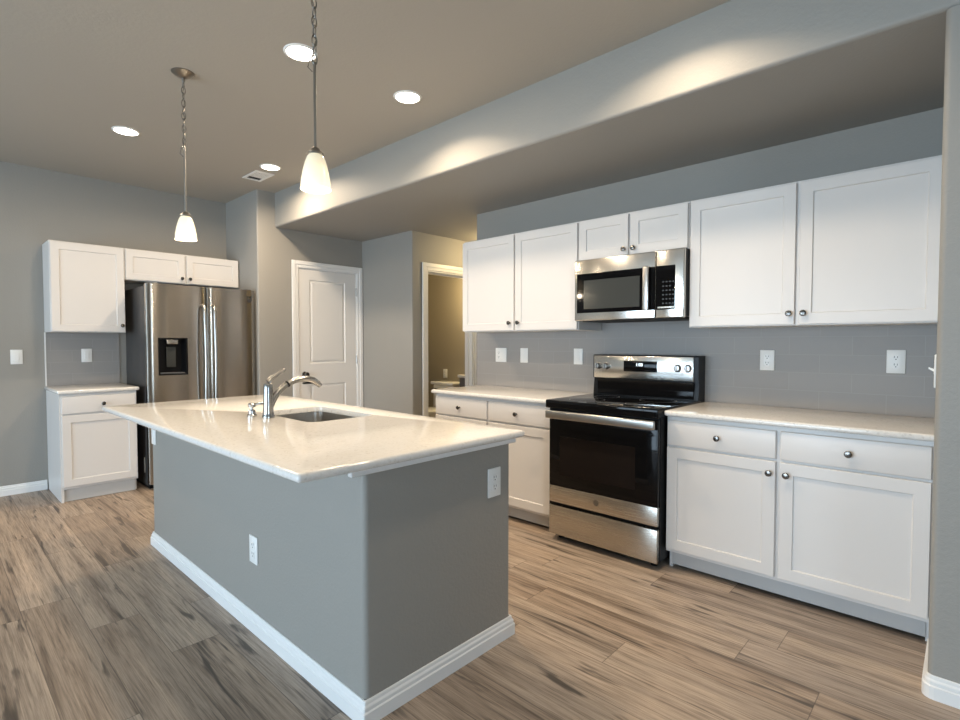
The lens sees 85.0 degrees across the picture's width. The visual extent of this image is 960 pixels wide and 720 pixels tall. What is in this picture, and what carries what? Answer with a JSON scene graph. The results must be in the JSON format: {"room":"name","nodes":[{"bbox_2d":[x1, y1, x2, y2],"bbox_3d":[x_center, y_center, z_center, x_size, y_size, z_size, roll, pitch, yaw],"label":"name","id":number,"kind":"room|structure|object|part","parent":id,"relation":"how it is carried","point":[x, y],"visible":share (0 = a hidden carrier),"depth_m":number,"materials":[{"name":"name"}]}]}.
{"room":"kitchen","nodes":[
{"label":"kitchen","id":0,"kind":"room"},
{"bbox_2d":[0,161,225,488],"bbox_3d":[-5.174,-0.217,3.233,0.120,2.804,6.943,2,3,43],"label":"wall","id":1,"kind":"structure","parent":0,"point":[37,205],"depth_m":4.57,"materials":[{"name":"grey paint"}]},
{"bbox_2d":[10,350,22,363],"bbox_3d":[-3.945,-0.026,4.460,0.010,0.123,0.079,2,3,43],"label":"light switch","id":2,"kind":"object","parent":1,"relation":"attached to","point":[16,356],"visible":1,"depth_m":4.46,"materials":[{"name":"white plastic"}]},
{"bbox_2d":[0,480,47,496],"bbox_3d":[-5.609,1.161,2.712,0.016,0.083,5.242,2,3,43],"label":"baseboard","id":3,"kind":"structure","parent":1,"relation":"attached to","point":[14,489],"depth_m":4.50,"materials":[{"name":"white paint"}]},
{"bbox_2d":[44,332,46,385],"bbox_3d":[-3.814,-0.006,4.599,0.011,0.473,0.009,2,3,43],"label":"trim","id":4,"kind":"structure","parent":1,"relation":"attached to","point":[44,332],"depth_m":4.60,"materials":[{"name":"white paint"}]},
{"bbox_2d":[46,332,119,385],"bbox_3d":[-3.626,-0.013,4.802,0.008,0.473,0.543,2,3,43],"label":"backsplash","id":5,"kind":"structure","parent":1,"relation":"attached to","point":[64,364],"depth_m":4.78,"materials":[{"name":"grey tile"}]},
{"bbox_2d":[81,349,91,361],"bbox_3d":[-3.608,-0.042,4.808,0.010,0.123,0.079,2,3,43],"label":"power outlet","id":6,"kind":"object","parent":5,"relation":"attached to","point":[86,354],"visible":1,"depth_m":4.80,"materials":[{"name":"white plastic"}]},
{"bbox_2d":[42,240,125,332],"bbox_3d":[-3.502,-0.627,4.650,0.368,0.765,0.532,2,3,43],"label":"upper cabinet","id":7,"kind":"object","parent":1,"relation":"attached to","point":[84,284],"visible":1,"depth_m":4.53,"materials":[{"name":"white paint"}]},
{"bbox_2d":[124,248,237,288],"bbox_3d":[-2.974,-0.884,5.206,0.368,0.286,1.012,2,3,43],"label":"upper cabinet","id":8,"kind":"object","parent":1,"relation":"attached to","point":[140,266],"visible":0.98,"depth_m":5.05,"materials":[{"name":"white paint"}]},
{"bbox_3d":[-3.043,-0.872,4.921,0.019,0.268,0.489,2,3,43],"label":"door","id":9,"kind":"part","parent":8,"relation":"part of","materials":[{"name":"white paint"}]},
{"bbox_3d":[-2.696,-0.884,5.292,0.019,0.268,0.494,2,3,43],"label":"door","id":10,"kind":"part","parent":8,"relation":"part of","materials":[{"name":"white paint"}]},
{"bbox_2d":[226,189,269,394],"bbox_3d":[-2.486,-0.292,5.547,0.884,2.804,0.110,2,3,43],"label":"wall","id":11,"kind":"structure","parent":0,"point":[247,214],"depth_m":5.26,"materials":[{"name":"grey paint"}]},
{"bbox_2d":[267,192,361,396],"bbox_3d":[-1.750,-0.299,5.771,0.115,2.804,1.223,2,3,43],"label":"wall","id":12,"kind":"structure","parent":0,"point":[284,245],"depth_m":5.41,"materials":[{"name":"grey paint"}]},
{"bbox_2d":[291,260,362,406],"bbox_3d":[-1.684,0.025,5.805,0.179,2.154,0.865,2,3,43],"label":"door","id":13,"kind":"structure","parent":12,"relation":"in","point":[327,299],"depth_m":5.78,"materials":[{"name":"white paint"}]},
{"bbox_2d":[0,0,730,202],"bbox_3d":[-1.005,-1.622,1.436,10.500,0.120,10.400,2,3,43],"label":"ceiling","id":14,"kind":"structure","parent":0,"point":[72,71],"depth_m":2.91,"materials":[{"name":"beige paint"}]},
{"bbox_2d":[111,126,139,135],"bbox_3d":[-2.530,-1.632,3.744,0.174,0.008,0.174,2,3,43],"label":"recessed light","id":15,"kind":"object","parent":14,"relation":"in","point":[127,131],"visible":1,"depth_m":3.73,"materials":[{"name":"white plastic"}]},
{"bbox_2d":[171,67,196,241],"bbox_3d":[-1.666,-1.146,2.954,0.120,0.930,0.120,2,3,43],"label":"pendant light","id":16,"kind":"object","parent":14,"relation":"hanging from","point":[185,228],"visible":1,"depth_m":2.94,"materials":[{"name":"white glass"}]},
{"bbox_3d":[-1.675,-1.356,2.945,0.035,0.421,0.016,-1,2,-15],"label":"cord","id":17,"kind":"part","parent":16,"relation":"part of","materials":[{"name":"silver metal"}]},
{"bbox_3d":[-1.666,-1.006,2.959,0.011,0.354,0.010,2,3,43],"label":"rod","id":18,"kind":"part","parent":16,"relation":"part of","materials":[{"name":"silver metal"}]},
{"bbox_3d":[-1.666,-0.747,2.967,0.113,0.132,0.113,2,3,43],"label":"lamp shade","id":19,"kind":"part","parent":16,"relation":"part of","materials":[{"name":"beige glass"}]},
{"bbox_2d":[242,170,273,181],"bbox_3d":[-2.009,-1.665,4.747,0.290,0.008,0.170,2,3,43],"label":"ceiling vent","id":20,"kind":"object","parent":14,"relation":"in","point":[256,175],"visible":1,"depth_m":4.74,"materials":[{"name":"white plastic"}]},
{"bbox_2d":[260,164,280,170],"bbox_3d":[-1.805,-1.657,4.512,0.174,0.008,0.174,2,3,43],"label":"recessed light","id":21,"kind":"object","parent":14,"relation":"in","point":[271,167],"visible":1,"depth_m":4.50,"materials":[{"name":"white plastic"}]},
{"bbox_2d":[283,43,317,61],"bbox_3d":[-0.935,-1.600,2.734,0.174,0.008,0.174,2,3,43],"label":"recessed light","id":22,"kind":"object","parent":14,"relation":"in","point":[295,51],"visible":0.94,"depth_m":2.72,"materials":[{"name":"white plastic"}]},
{"bbox_2d":[300,0,330,193],"bbox_3d":[-0.626,-1.114,1.982,0.120,0.930,0.120,2,3,43],"label":"pendant light","id":23,"kind":"object","parent":14,"relation":"hanging from","point":[315,178],"visible":1,"depth_m":1.97,"materials":[{"name":"white glass"}]},
{"bbox_3d":[-0.635,-1.312,1.974,0.035,0.446,0.016,-1,2,-15],"label":"cord","id":24,"kind":"part","parent":23,"relation":"part of","materials":[{"name":"silver metal"}]},
{"bbox_3d":[-0.626,-0.962,1.987,0.011,0.329,0.010,2,3,43],"label":"rod","id":25,"kind":"part","parent":23,"relation":"part of","materials":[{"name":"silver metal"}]},
{"bbox_3d":[-0.626,-0.716,1.995,0.113,0.132,0.113,2,3,43],"label":"lamp shade","id":26,"kind":"part","parent":23,"relation":"part of","materials":[{"name":"beige glass"}]},
{"bbox_2d":[393,90,421,103],"bbox_3d":[-0.446,-1.616,3.228,0.174,0.008,0.174,2,3,43],"label":"recessed light","id":27,"kind":"object","parent":14,"relation":"in","point":[404,96],"visible":1,"depth_m":3.22,"materials":[{"name":"white plastic"}]},
{"bbox_2d":[420,232,465,415],"bbox_3d":[-0.075,-0.143,6.254,0.115,2.460,1.764,2,3,43],"label":"wall","id":28,"kind":"structure","parent":0,"point":[434,249],"depth_m":5.70,"materials":[{"name":"grey paint"}]},
{"bbox_2d":[422,262,476,416],"bbox_3d":[-0.362,0.023,5.939,0.133,2.148,0.857,2,3,43],"label":"door frame","id":29,"kind":"structure","parent":28,"relation":"in","point":[427,268],"depth_m":5.68,"materials":[{"name":"white paint"}]},
{"bbox_2d":[428,274,464,406],"bbox_3d":[-0.318,-0.174,7.223,1.565,2.460,0.120,2,3,43],"label":"wall","id":30,"kind":"structure","parent":0,"point":[446,335],"depth_m":7.29,"materials":[{"name":"beige paint"}]},
{"bbox_2d":[443,369,446,377],"bbox_3d":[-0.484,0.188,7.303,0.079,0.123,0.009,2,3,43],"label":"power outlet","id":31,"kind":"object","parent":30,"relation":"attached to","point":[444,370],"visible":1,"depth_m":7.30,"materials":[{"name":"white plastic"}]},
{"bbox_2d":[0,480,959,719],"bbox_3d":[-1.005,1.301,1.530,10.500,0.120,10.400,2,3,43],"label":"floor","id":32,"kind":"structure","parent":0,"point":[97,623],"depth_m":2.21,"materials":[{"name":"brown wood"}]},
{"bbox_2d":[46,390,137,502],"bbox_3d":[-3.393,0.702,4.590,0.668,0.879,0.532,2,3,43],"label":"base cabinet","id":33,"kind":"object","parent":32,"relation":"on","point":[92,451],"visible":0.96,"depth_m":4.37,"materials":[{"name":"white paint"}]},
{"bbox_2d":[44,383,138,393],"bbox_3d":[-3.395,0.246,4.580,0.644,0.030,0.566,2,3,43],"label":"countertop","id":34,"kind":"structure","parent":33,"relation":"on","point":[108,387],"depth_m":4.47,"materials":[{"name":"white stone"}]},
{"bbox_3d":[-3.175,0.362,4.381,0.019,0.140,0.516,2,3,43],"label":"drawer","id":35,"kind":"part","parent":33,"relation":"part of","materials":[{"name":"white paint"}]},
{"bbox_3d":[-3.175,0.734,4.393,0.019,0.578,0.516,2,3,43],"label":"door","id":36,"kind":"part","parent":33,"relation":"part of","materials":[{"name":"white paint"}]},
{"bbox_2d":[125,282,254,488],"bbox_3d":[-2.778,0.215,5.091,0.802,1.820,0.938,2,3,43],"label":"refrigerator","id":37,"kind":"object","parent":32,"relation":"on","point":[183,342],"visible":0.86,"depth_m":4.79,"materials":[{"name":"grey metal"}]},
{"bbox_3d":[-2.727,0.207,4.736,0.078,1.758,0.490,2,3,43],"label":"door","id":38,"kind":"part","parent":37,"relation":"part of","materials":[{"name":"silver metal"}]},
{"bbox_3d":[-2.537,0.013,4.830,0.101,1.066,0.027,2,3,43],"label":"handle","id":39,"kind":"part","parent":37,"relation":"part of","materials":[{"name":"silver metal"}]},
{"bbox_3d":[-2.477,0.011,4.894,0.101,1.066,0.027,2,3,43],"label":"handle","id":40,"kind":"part","parent":37,"relation":"part of","materials":[{"name":"silver metal"}]},
{"bbox_3d":[-2.404,0.196,5.081,0.078,1.758,0.442,2,3,43],"label":"door","id":41,"kind":"part","parent":37,"relation":"part of","materials":[{"name":"silver metal"}]},
{"bbox_2d":[150,431,515,719],"bbox_3d":[-0.992,0.759,2.813,2.376,0.880,0.843,2,3,43],"label":"kitchen island","id":42,"kind":"object","parent":32,"relation":"on","point":[377,585],"visible":0.87,"depth_m":2.04,"materials":[{"name":"grey paint"}]},
{"bbox_2d":[151,429,155,444],"bbox_3d":[-2.057,0.471,3.300,0.079,0.123,0.010,2,3,43],"label":"power outlet","id":43,"kind":"object","parent":42,"relation":"attached to","point":[153,432],"visible":0.65,"depth_m":3.29,"materials":[{"name":"white plastic"}]},
{"bbox_2d":[249,534,257,565],"bbox_3d":[-1.008,0.844,2.332,0.079,0.123,0.009,2,3,43],"label":"power outlet","id":44,"kind":"object","parent":42,"relation":"attached to","point":[253,541],"visible":1,"depth_m":2.32,"materials":[{"name":"white plastic"}]},
{"bbox_2d":[102,395,524,482],"bbox_3d":[-1.038,0.307,2.717,2.398,0.030,1.060,2,3,43],"label":"island countertop","id":45,"kind":"structure","parent":42,"relation":"on","point":[297,451],"depth_m":2.19,"materials":[{"name":"white stone"}]},
{"bbox_2d":[247,402,262,416],"bbox_3d":[-1.162,0.255,2.735,0.102,0.072,0.048,-1,2,-37],"label":"soap dispenser","id":46,"kind":"object","parent":45,"relation":"on","point":[251,413],"visible":0.94,"depth_m":2.71,"materials":[{"name":"silver metal"}]},
{"bbox_2d":[262,368,321,418],"bbox_3d":[-0.983,0.165,2.758,0.062,0.250,0.332,2,3,43],"label":"faucet","id":47,"kind":"object","parent":45,"relation":"on","point":[270,397],"visible":1,"depth_m":2.67,"materials":[{"name":"silver metal"}]},
{"bbox_3d":[-1.048,0.084,2.686,0.034,0.083,0.106,2,3,43],"label":"lever handle","id":48,"kind":"part","parent":47,"relation":"part of","materials":[{"name":"silver metal"}]},
{"bbox_3d":[-1.042,0.182,2.695,0.040,0.137,0.124,2,3,43],"label":"spout","id":49,"kind":"part","parent":47,"relation":"part of","materials":[{"name":"silver metal"}]},
{"bbox_2d":[275,411,354,421],"bbox_3d":[-0.887,0.413,2.833,0.599,0.189,0.399,2,3,43],"label":"sink","id":50,"kind":"object","parent":45,"relation":"in","point":[317,416],"visible":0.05,"depth_m":3.09,"materials":[{"name":"silver metal"}]},
{"bbox_3d":[-0.979,1.157,2.845,2.368,0.083,0.797,2,3,43],"label":"baseboard","id":51,"kind":"part","parent":42,"relation":"part of","materials":[{"name":"white paint"}]},
{"bbox_2d":[488,466,500,497],"bbox_3d":[0.061,0.518,2.220,0.009,0.123,0.079,2,3,43],"label":"power outlet","id":52,"kind":"object","parent":42,"relation":"attached to","point":[494,474],"visible":1,"depth_m":2.21,"materials":[{"name":"white plastic"}]},
{"bbox_2d":[492,474,497,480],"bbox_3d":[0.062,0.498,2.218,0.004,0.028,0.033,2,3,43],"label":"receptacle","id":53,"kind":"object","parent":52,"relation":"attached to","point":[494,476],"depth_m":2.22,"materials":[{"name":"white plastic"}]},
{"bbox_2d":[492,483,497,490],"bbox_3d":[0.062,0.537,2.219,0.004,0.028,0.033,2,3,43],"label":"receptacle","id":54,"kind":"object","parent":52,"relation":"attached to","point":[494,485],"depth_m":2.22,"materials":[{"name":"white plastic"}]},
{"bbox_2d":[428,380,459,417],"bbox_3d":[-0.545,0.679,6.887,0.440,0.775,0.708,2,3,43],"label":"toilet","id":55,"kind":"object","parent":32,"relation":"on","point":[444,383],"visible":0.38,"depth_m":6.91,"materials":[{"name":"white ceramic"}]},
{"bbox_3d":[-0.592,0.649,6.829,0.384,0.036,0.560,2,3,43],"label":"seat lid","id":56,"kind":"part","parent":55,"relation":"part of","materials":[{"name":"white ceramic"}]},
{"bbox_3d":[-0.407,0.307,7.023,0.440,0.040,0.303,2,3,43],"label":"tank lid","id":57,"kind":"part","parent":55,"relation":"part of","materials":[{"name":"white ceramic"}]},
{"bbox_3d":[-0.398,0.494,7.039,0.410,0.335,0.270,2,3,43],"label":"tank","id":58,"kind":"part","parent":55,"relation":"part of","materials":[{"name":"white ceramic"}]},
{"bbox_2d":[458,374,464,386],"bbox_3d":[-0.048,0.562,6.705,0.400,1.021,0.287,2,3,43],"label":"vanity","id":59,"kind":"object","parent":32,"relation":"on","point":[461,376],"visible":0.12,"depth_m":6.70,"materials":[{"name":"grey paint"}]},
{"bbox_2d":[436,393,549,526],"bbox_3d":[0.257,0.717,4.123,1.167,0.879,0.649,2,3,43],"label":"base cabinet","id":60,"kind":"object","parent":32,"relation":"on","point":[529,456],"visible":0.48,"depth_m":3.70,"materials":[{"name":"white paint"}]},
{"bbox_3d":[-0.152,0.371,4.104,0.565,0.140,0.019,2,3,43],"label":"drawer","id":61,"kind":"part","parent":60,"relation":"part of","materials":[{"name":"white paint"}]},
{"bbox_3d":[-0.152,0.743,4.116,0.565,0.578,0.019,2,3,43],"label":"door","id":62,"kind":"part","parent":60,"relation":"part of","materials":[{"name":"white paint"}]},
{"bbox_2d":[431,385,590,403],"bbox_3d":[0.251,0.261,4.119,1.198,0.030,0.638,2,3,43],"label":"countertop","id":63,"kind":"structure","parent":60,"relation":"on","point":[530,395],"depth_m":4.02,"materials":[{"name":"white stone"}]},
{"bbox_3d":[0.271,0.384,3.708,0.561,0.140,0.019,2,3,43],"label":"drawer","id":64,"kind":"part","parent":60,"relation":"part of","materials":[{"name":"white paint"}]},
{"bbox_3d":[0.271,0.755,3.721,0.561,0.578,0.019,2,3,43],"label":"door","id":65,"kind":"part","parent":60,"relation":"part of","materials":[{"name":"white paint"}]},
{"bbox_2d":[545,354,704,565],"bbox_3d":[0.931,0.576,3.414,0.766,1.206,0.754,2,3,43],"label":"range","id":66,"kind":"object","parent":32,"relation":"on","point":[608,475],"visible":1,"depth_m":3.21,"materials":[{"name":"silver metal"}]},
{"bbox_3d":[0.847,0.042,3.799,0.054,0.054,0.034,2,3,43],"label":"knob","id":67,"kind":"part","parent":66,"relation":"part of","materials":[{"name":"silver metal"}]},
{"bbox_3d":[0.706,0.354,3.145,0.734,0.052,0.064,2,3,43],"label":"handle","id":68,"kind":"part","parent":66,"relation":"part of","materials":[{"name":"silver metal"}]},
{"bbox_3d":[0.734,1.046,3.203,0.738,0.191,0.030,2,3,43],"label":"storage drawer","id":69,"kind":"part","parent":66,"relation":"part of","materials":[{"name":"silver metal"}]},
{"bbox_3d":[0.734,0.876,3.198,0.738,0.109,0.030,2,3,43],"label":"trim","id":70,"kind":"part","parent":66,"relation":"part of","materials":[{"name":"silver metal"}]},
{"bbox_3d":[0.734,0.575,3.188,0.738,0.492,0.030,2,3,43],"label":"oven door","id":71,"kind":"part","parent":66,"relation":"part of","materials":[{"name":"black glass"}]},
{"bbox_3d":[0.893,0.043,3.756,0.054,0.054,0.034,2,3,43],"label":"knob","id":72,"kind":"part","parent":66,"relation":"part of","materials":[{"name":"silver metal"}]},
{"bbox_2d":[546,393,701,418],"bbox_3d":[0.931,0.285,3.404,0.766,0.053,0.656,2,3,43],"label":"cooktop","id":73,"kind":"object","parent":66,"relation":"in","point":[622,405],"depth_m":3.25,"materials":[{"name":"black glass"}]},
{"bbox_3d":[1.102,0.053,3.592,0.724,0.160,0.012,2,3,43],"label":"control panel","id":74,"kind":"part","parent":66,"relation":"part of","materials":[{"name":"silver metal"}]},
{"bbox_3d":[1.115,0.194,3.591,0.696,0.109,0.010,2,3,43],"label":"panel","id":75,"kind":"part","parent":66,"relation":"part of","materials":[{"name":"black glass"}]},
{"bbox_3d":[1.274,0.054,3.399,0.054,0.054,0.034,2,3,43],"label":"knob","id":76,"kind":"part","parent":66,"relation":"part of","materials":[{"name":"silver metal"}]},
{"bbox_3d":[1.324,0.056,3.353,0.054,0.054,0.034,2,3,43],"label":"knob","id":77,"kind":"part","parent":66,"relation":"part of","materials":[{"name":"silver metal"}]},
{"bbox_2d":[666,416,933,640],"bbox_3d":[1.674,0.760,2.798,1.150,0.879,0.649,2,3,43],"label":"base cabinet","id":78,"kind":"object","parent":32,"relation":"on","point":[840,522],"visible":0.99,"depth_m":2.51,"materials":[{"name":"white paint"}]},
{"bbox_3d":[1.247,0.414,2.763,0.032,0.032,0.030,2,3,43],"label":"knob","id":79,"kind":"part","parent":78,"relation":"part of","materials":[{"name":"silver metal"}]},
{"bbox_3d":[1.264,0.785,2.792,0.550,0.578,0.019,2,3,43],"label":"door","id":80,"kind":"part","parent":78,"relation":"part of","materials":[{"name":"white paint"}]},
{"bbox_3d":[1.264,0.414,2.780,0.550,0.140,0.019,2,3,43],"label":"drawer","id":81,"kind":"part","parent":78,"relation":"part of","materials":[{"name":"white paint"}]},
{"bbox_3d":[1.430,0.561,2.596,0.032,0.032,0.030,2,3,43],"label":"knob","id":82,"kind":"part","parent":78,"relation":"part of","materials":[{"name":"silver metal"}]},
{"bbox_3d":[1.485,0.562,2.545,0.032,0.032,0.030,2,3,43],"label":"knob","id":83,"kind":"part","parent":78,"relation":"part of","materials":[{"name":"silver metal"}]},
{"bbox_2d":[664,402,934,441],"bbox_3d":[1.676,0.304,2.787,1.162,0.030,0.638,2,3,43],"label":"countertop","id":84,"kind":"structure","parent":78,"relation":"on","point":[892,426],"depth_m":2.64,"materials":[{"name":"white stone"}]},
{"bbox_3d":[1.666,0.427,2.371,0.032,0.032,0.030,2,3,43],"label":"knob","id":85,"kind":"part","parent":78,"relation":"part of","materials":[{"name":"silver metal"}]},
{"bbox_3d":[1.686,0.798,2.397,0.565,0.578,0.019,2,3,43],"label":"door","id":86,"kind":"part","parent":78,"relation":"part of","materials":[{"name":"white paint"}]},
{"bbox_3d":[1.686,0.426,2.385,0.565,0.140,0.019,2,3,43],"label":"drawer","id":87,"kind":"part","parent":78,"relation":"part of","materials":[{"name":"white paint"}]},
{"bbox_2d":[275,0,959,241],"bbox_3d":[1.976,-1.457,3.507,8.367,0.344,2.912,2,3,43],"label":"ceiling beam","id":88,"kind":"structure","parent":0,"point":[733,77],"depth_m":2.81,"materials":[{"name":"grey paint"}]},
{"bbox_2d":[362,107,943,417],"bbox_3d":[0.519,-0.083,4.401,5.079,2.460,0.134,2,3,43],"label":"wall","id":89,"kind":"structure","parent":0,"point":[916,136],"depth_m":3.93,"materials":[{"name":"grey paint"}]},
{"bbox_2d":[463,222,600,332],"bbox_3d":[0.368,-0.608,4.173,1.144,0.758,0.361,2,3,43],"label":"upper cabinet","id":90,"kind":"object","parent":89,"relation":"attached to","point":[522,281],"visible":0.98,"depth_m":4.01,"materials":[{"name":"white paint"}]},
{"bbox_3d":[0.062,-0.608,4.266,0.559,0.740,0.019,2,3,43],"label":"door","id":91,"kind":"part","parent":90,"relation":"part of","materials":[{"name":"white paint"}]},
{"bbox_3d":[0.482,-0.595,3.874,0.559,0.740,0.019,2,3,43],"label":"door","id":92,"kind":"part","parent":90,"relation":"part of","materials":[{"name":"white paint"}]},
{"bbox_2d":[579,201,690,260],"bbox_3d":[1.073,-0.824,3.512,0.773,0.283,0.369,2,3,43],"label":"upper cabinet","id":93,"kind":"object","parent":89,"relation":"attached to","point":[667,227],"visible":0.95,"depth_m":3.36,"materials":[{"name":"white paint"}]},
{"bbox_3d":[0.832,-0.822,3.539,0.371,0.265,0.019,2,3,43],"label":"door","id":94,"kind":"part","parent":93,"relation":"part of","materials":[{"name":"white paint"}]},
{"bbox_2d":[575,248,689,322],"bbox_3d":[1.053,-0.469,3.489,0.760,0.417,0.430,2,3,43],"label":"microwave","id":95,"kind":"object","parent":93,"relation":"attached to","point":[654,286],"visible":0.98,"depth_m":3.31,"materials":[{"name":"silver metal"}]},
{"bbox_3d":[0.875,-0.469,3.429,0.582,0.413,0.030,2,3,43],"label":"door","id":96,"kind":"part","parent":95,"relation":"part of","materials":[{"name":"silver metal"}]},
{"bbox_3d":[0.872,-0.447,3.412,0.561,0.266,0.004,2,3,43],"label":"glass","id":97,"kind":"part","parent":95,"relation":"part of","materials":[{"name":"black glass"}]},
{"bbox_3d":[1.028,-0.442,3.242,0.040,0.274,0.034,2,3,43],"label":"handle","id":98,"kind":"part","parent":95,"relation":"part of","materials":[{"name":"silver metal"}]},
{"bbox_3d":[1.124,-0.440,3.176,0.120,0.266,0.004,2,3,43],"label":"keypad glass","id":99,"kind":"part","parent":95,"relation":"part of","materials":[{"name":"black glass"}]},
{"bbox_3d":[1.154,-0.461,3.168,0.175,0.413,0.030,2,3,43],"label":"control panel","id":100,"kind":"part","parent":95,"relation":"part of","materials":[{"name":"silver metal"}]},
{"bbox_3d":[1.115,-0.814,3.274,0.372,0.265,0.019,2,3,43],"label":"door","id":101,"kind":"part","parent":93,"relation":"part of","materials":[{"name":"white paint"}]},
{"bbox_2d":[477,321,936,417],"bbox_3d":[1.148,-0.211,3.710,3.220,0.960,0.009,2,3,43],"label":"backsplash","id":102,"kind":"structure","parent":89,"relation":"attached to","point":[833,368],"depth_m":3.18,"materials":[{"name":"grey tile"}]},
{"bbox_2d":[496,348,506,361],"bbox_3d":[0.184,-0.045,4.605,0.125,0.123,0.010,2,3,43],"label":"power outlet","id":103,"kind":"object","parent":102,"relation":"attached to","point":[501,353],"visible":1,"depth_m":4.60,"materials":[{"name":"white plastic"}]},
{"bbox_2d":[520,348,527,362],"bbox_3d":[0.372,-0.039,4.429,0.079,0.123,0.010,2,3,43],"label":"light switch","id":104,"kind":"object","parent":102,"relation":"attached to","point":[523,351],"visible":1,"depth_m":4.43,"materials":[{"name":"white plastic"}]},
{"bbox_2d":[574,349,582,364],"bbox_3d":[0.761,-0.027,4.066,0.079,0.123,0.010,2,3,43],"label":"light switch","id":105,"kind":"object","parent":102,"relation":"attached to","point":[578,353],"visible":1,"depth_m":4.06,"materials":[{"name":"white plastic"}]},
{"bbox_2d":[760,350,774,370],"bbox_3d":[1.732,0.001,3.159,0.079,0.123,0.009,2,3,43],"label":"power outlet","id":106,"kind":"object","parent":102,"relation":"attached to","point":[767,357],"visible":1,"depth_m":3.15,"materials":[{"name":"white plastic"}]},
{"bbox_2d":[886,350,905,373],"bbox_3d":[2.177,0.009,2.743,0.079,0.123,0.009,2,3,43],"label":"power outlet","id":107,"kind":"object","parent":102,"relation":"attached to","point":[896,359],"visible":1,"depth_m":2.74,"materials":[{"name":"white plastic"}]},
{"bbox_2d":[892,355,899,360],"bbox_3d":[2.176,-0.011,2.741,0.033,0.028,0.004,2,3,43],"label":"receptacle","id":108,"kind":"object","parent":107,"relation":"attached to","point":[894,357],"depth_m":2.74,"materials":[{"name":"grey plastic"}]},
{"bbox_2d":[892,363,899,367],"bbox_3d":[2.176,0.028,2.742,0.033,0.028,0.004,2,3,43],"label":"receptacle","id":109,"kind":"object","parent":107,"relation":"attached to","point":[894,365],"depth_m":2.74,"materials":[{"name":"grey plastic"}]},
{"bbox_2d":[689,155,941,328],"bbox_3d":[1.774,-0.565,2.858,1.152,0.758,0.361,2,3,43],"label":"upper cabinet","id":110,"kind":"object","parent":89,"relation":"attached to","point":[859,247],"visible":0.94,"depth_m":2.68,"materials":[{"name":"white paint"}]},
{"bbox_3d":[1.465,-0.566,2.955,0.552,0.740,0.019,2,3,43],"label":"door","id":111,"kind":"part","parent":110,"relation":"part of","materials":[{"name":"white paint"}]},
{"bbox_3d":[1.634,-0.246,2.774,0.032,0.032,0.030,2,3,43],"label":"knob","id":112,"kind":"part","parent":110,"relation":"part of","materials":[{"name":"silver metal"}]},
{"bbox_3d":[1.682,-0.245,2.729,0.032,0.032,0.030,2,3,43],"label":"knob","id":113,"kind":"part","parent":110,"relation":"part of","materials":[{"name":"silver metal"}]},
{"bbox_3d":[1.889,-0.553,2.559,0.569,0.740,0.019,2,3,43],"label":"door","id":114,"kind":"part","parent":110,"relation":"part of","materials":[{"name":"white paint"}]},
{"bbox_2d":[928,5,959,683],"bbox_3d":[3.223,0.021,1.169,3.288,2.461,1.134,2,3,43],"label":"wall","id":115,"kind":"structure","parent":0,"point":[944,607],"depth_m":1.86,"materials":[{"name":"grey paint"}]},
{"bbox_2d":[928,354,936,387],"bbox_3d":[1.686,0.040,1.951,0.024,0.123,0.079,2,3,43],"label":"light switch","id":116,"kind":"object","parent":115,"relation":"attached to","point":[932,369],"visible":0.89,"depth_m":1.92,"materials":[{"name":"white plastic"}]},
{"bbox_3d":[1.692,0.041,1.945,0.006,0.123,0.079,2,3,43],"label":"plate","id":117,"kind":"part","parent":116,"relation":"part of","materials":[{"name":"white plastic"}]},
{"bbox_2d":[921,638,959,708],"bbox_3d":[2.954,1.218,0.932,3.304,0.083,0.396,2,3,43],"label":"baseboard","id":118,"kind":"structure","parent":115,"relation":"attached to","point":[941,690],"depth_m":1.88,"materials":[{"name":"white paint"}]}
]}

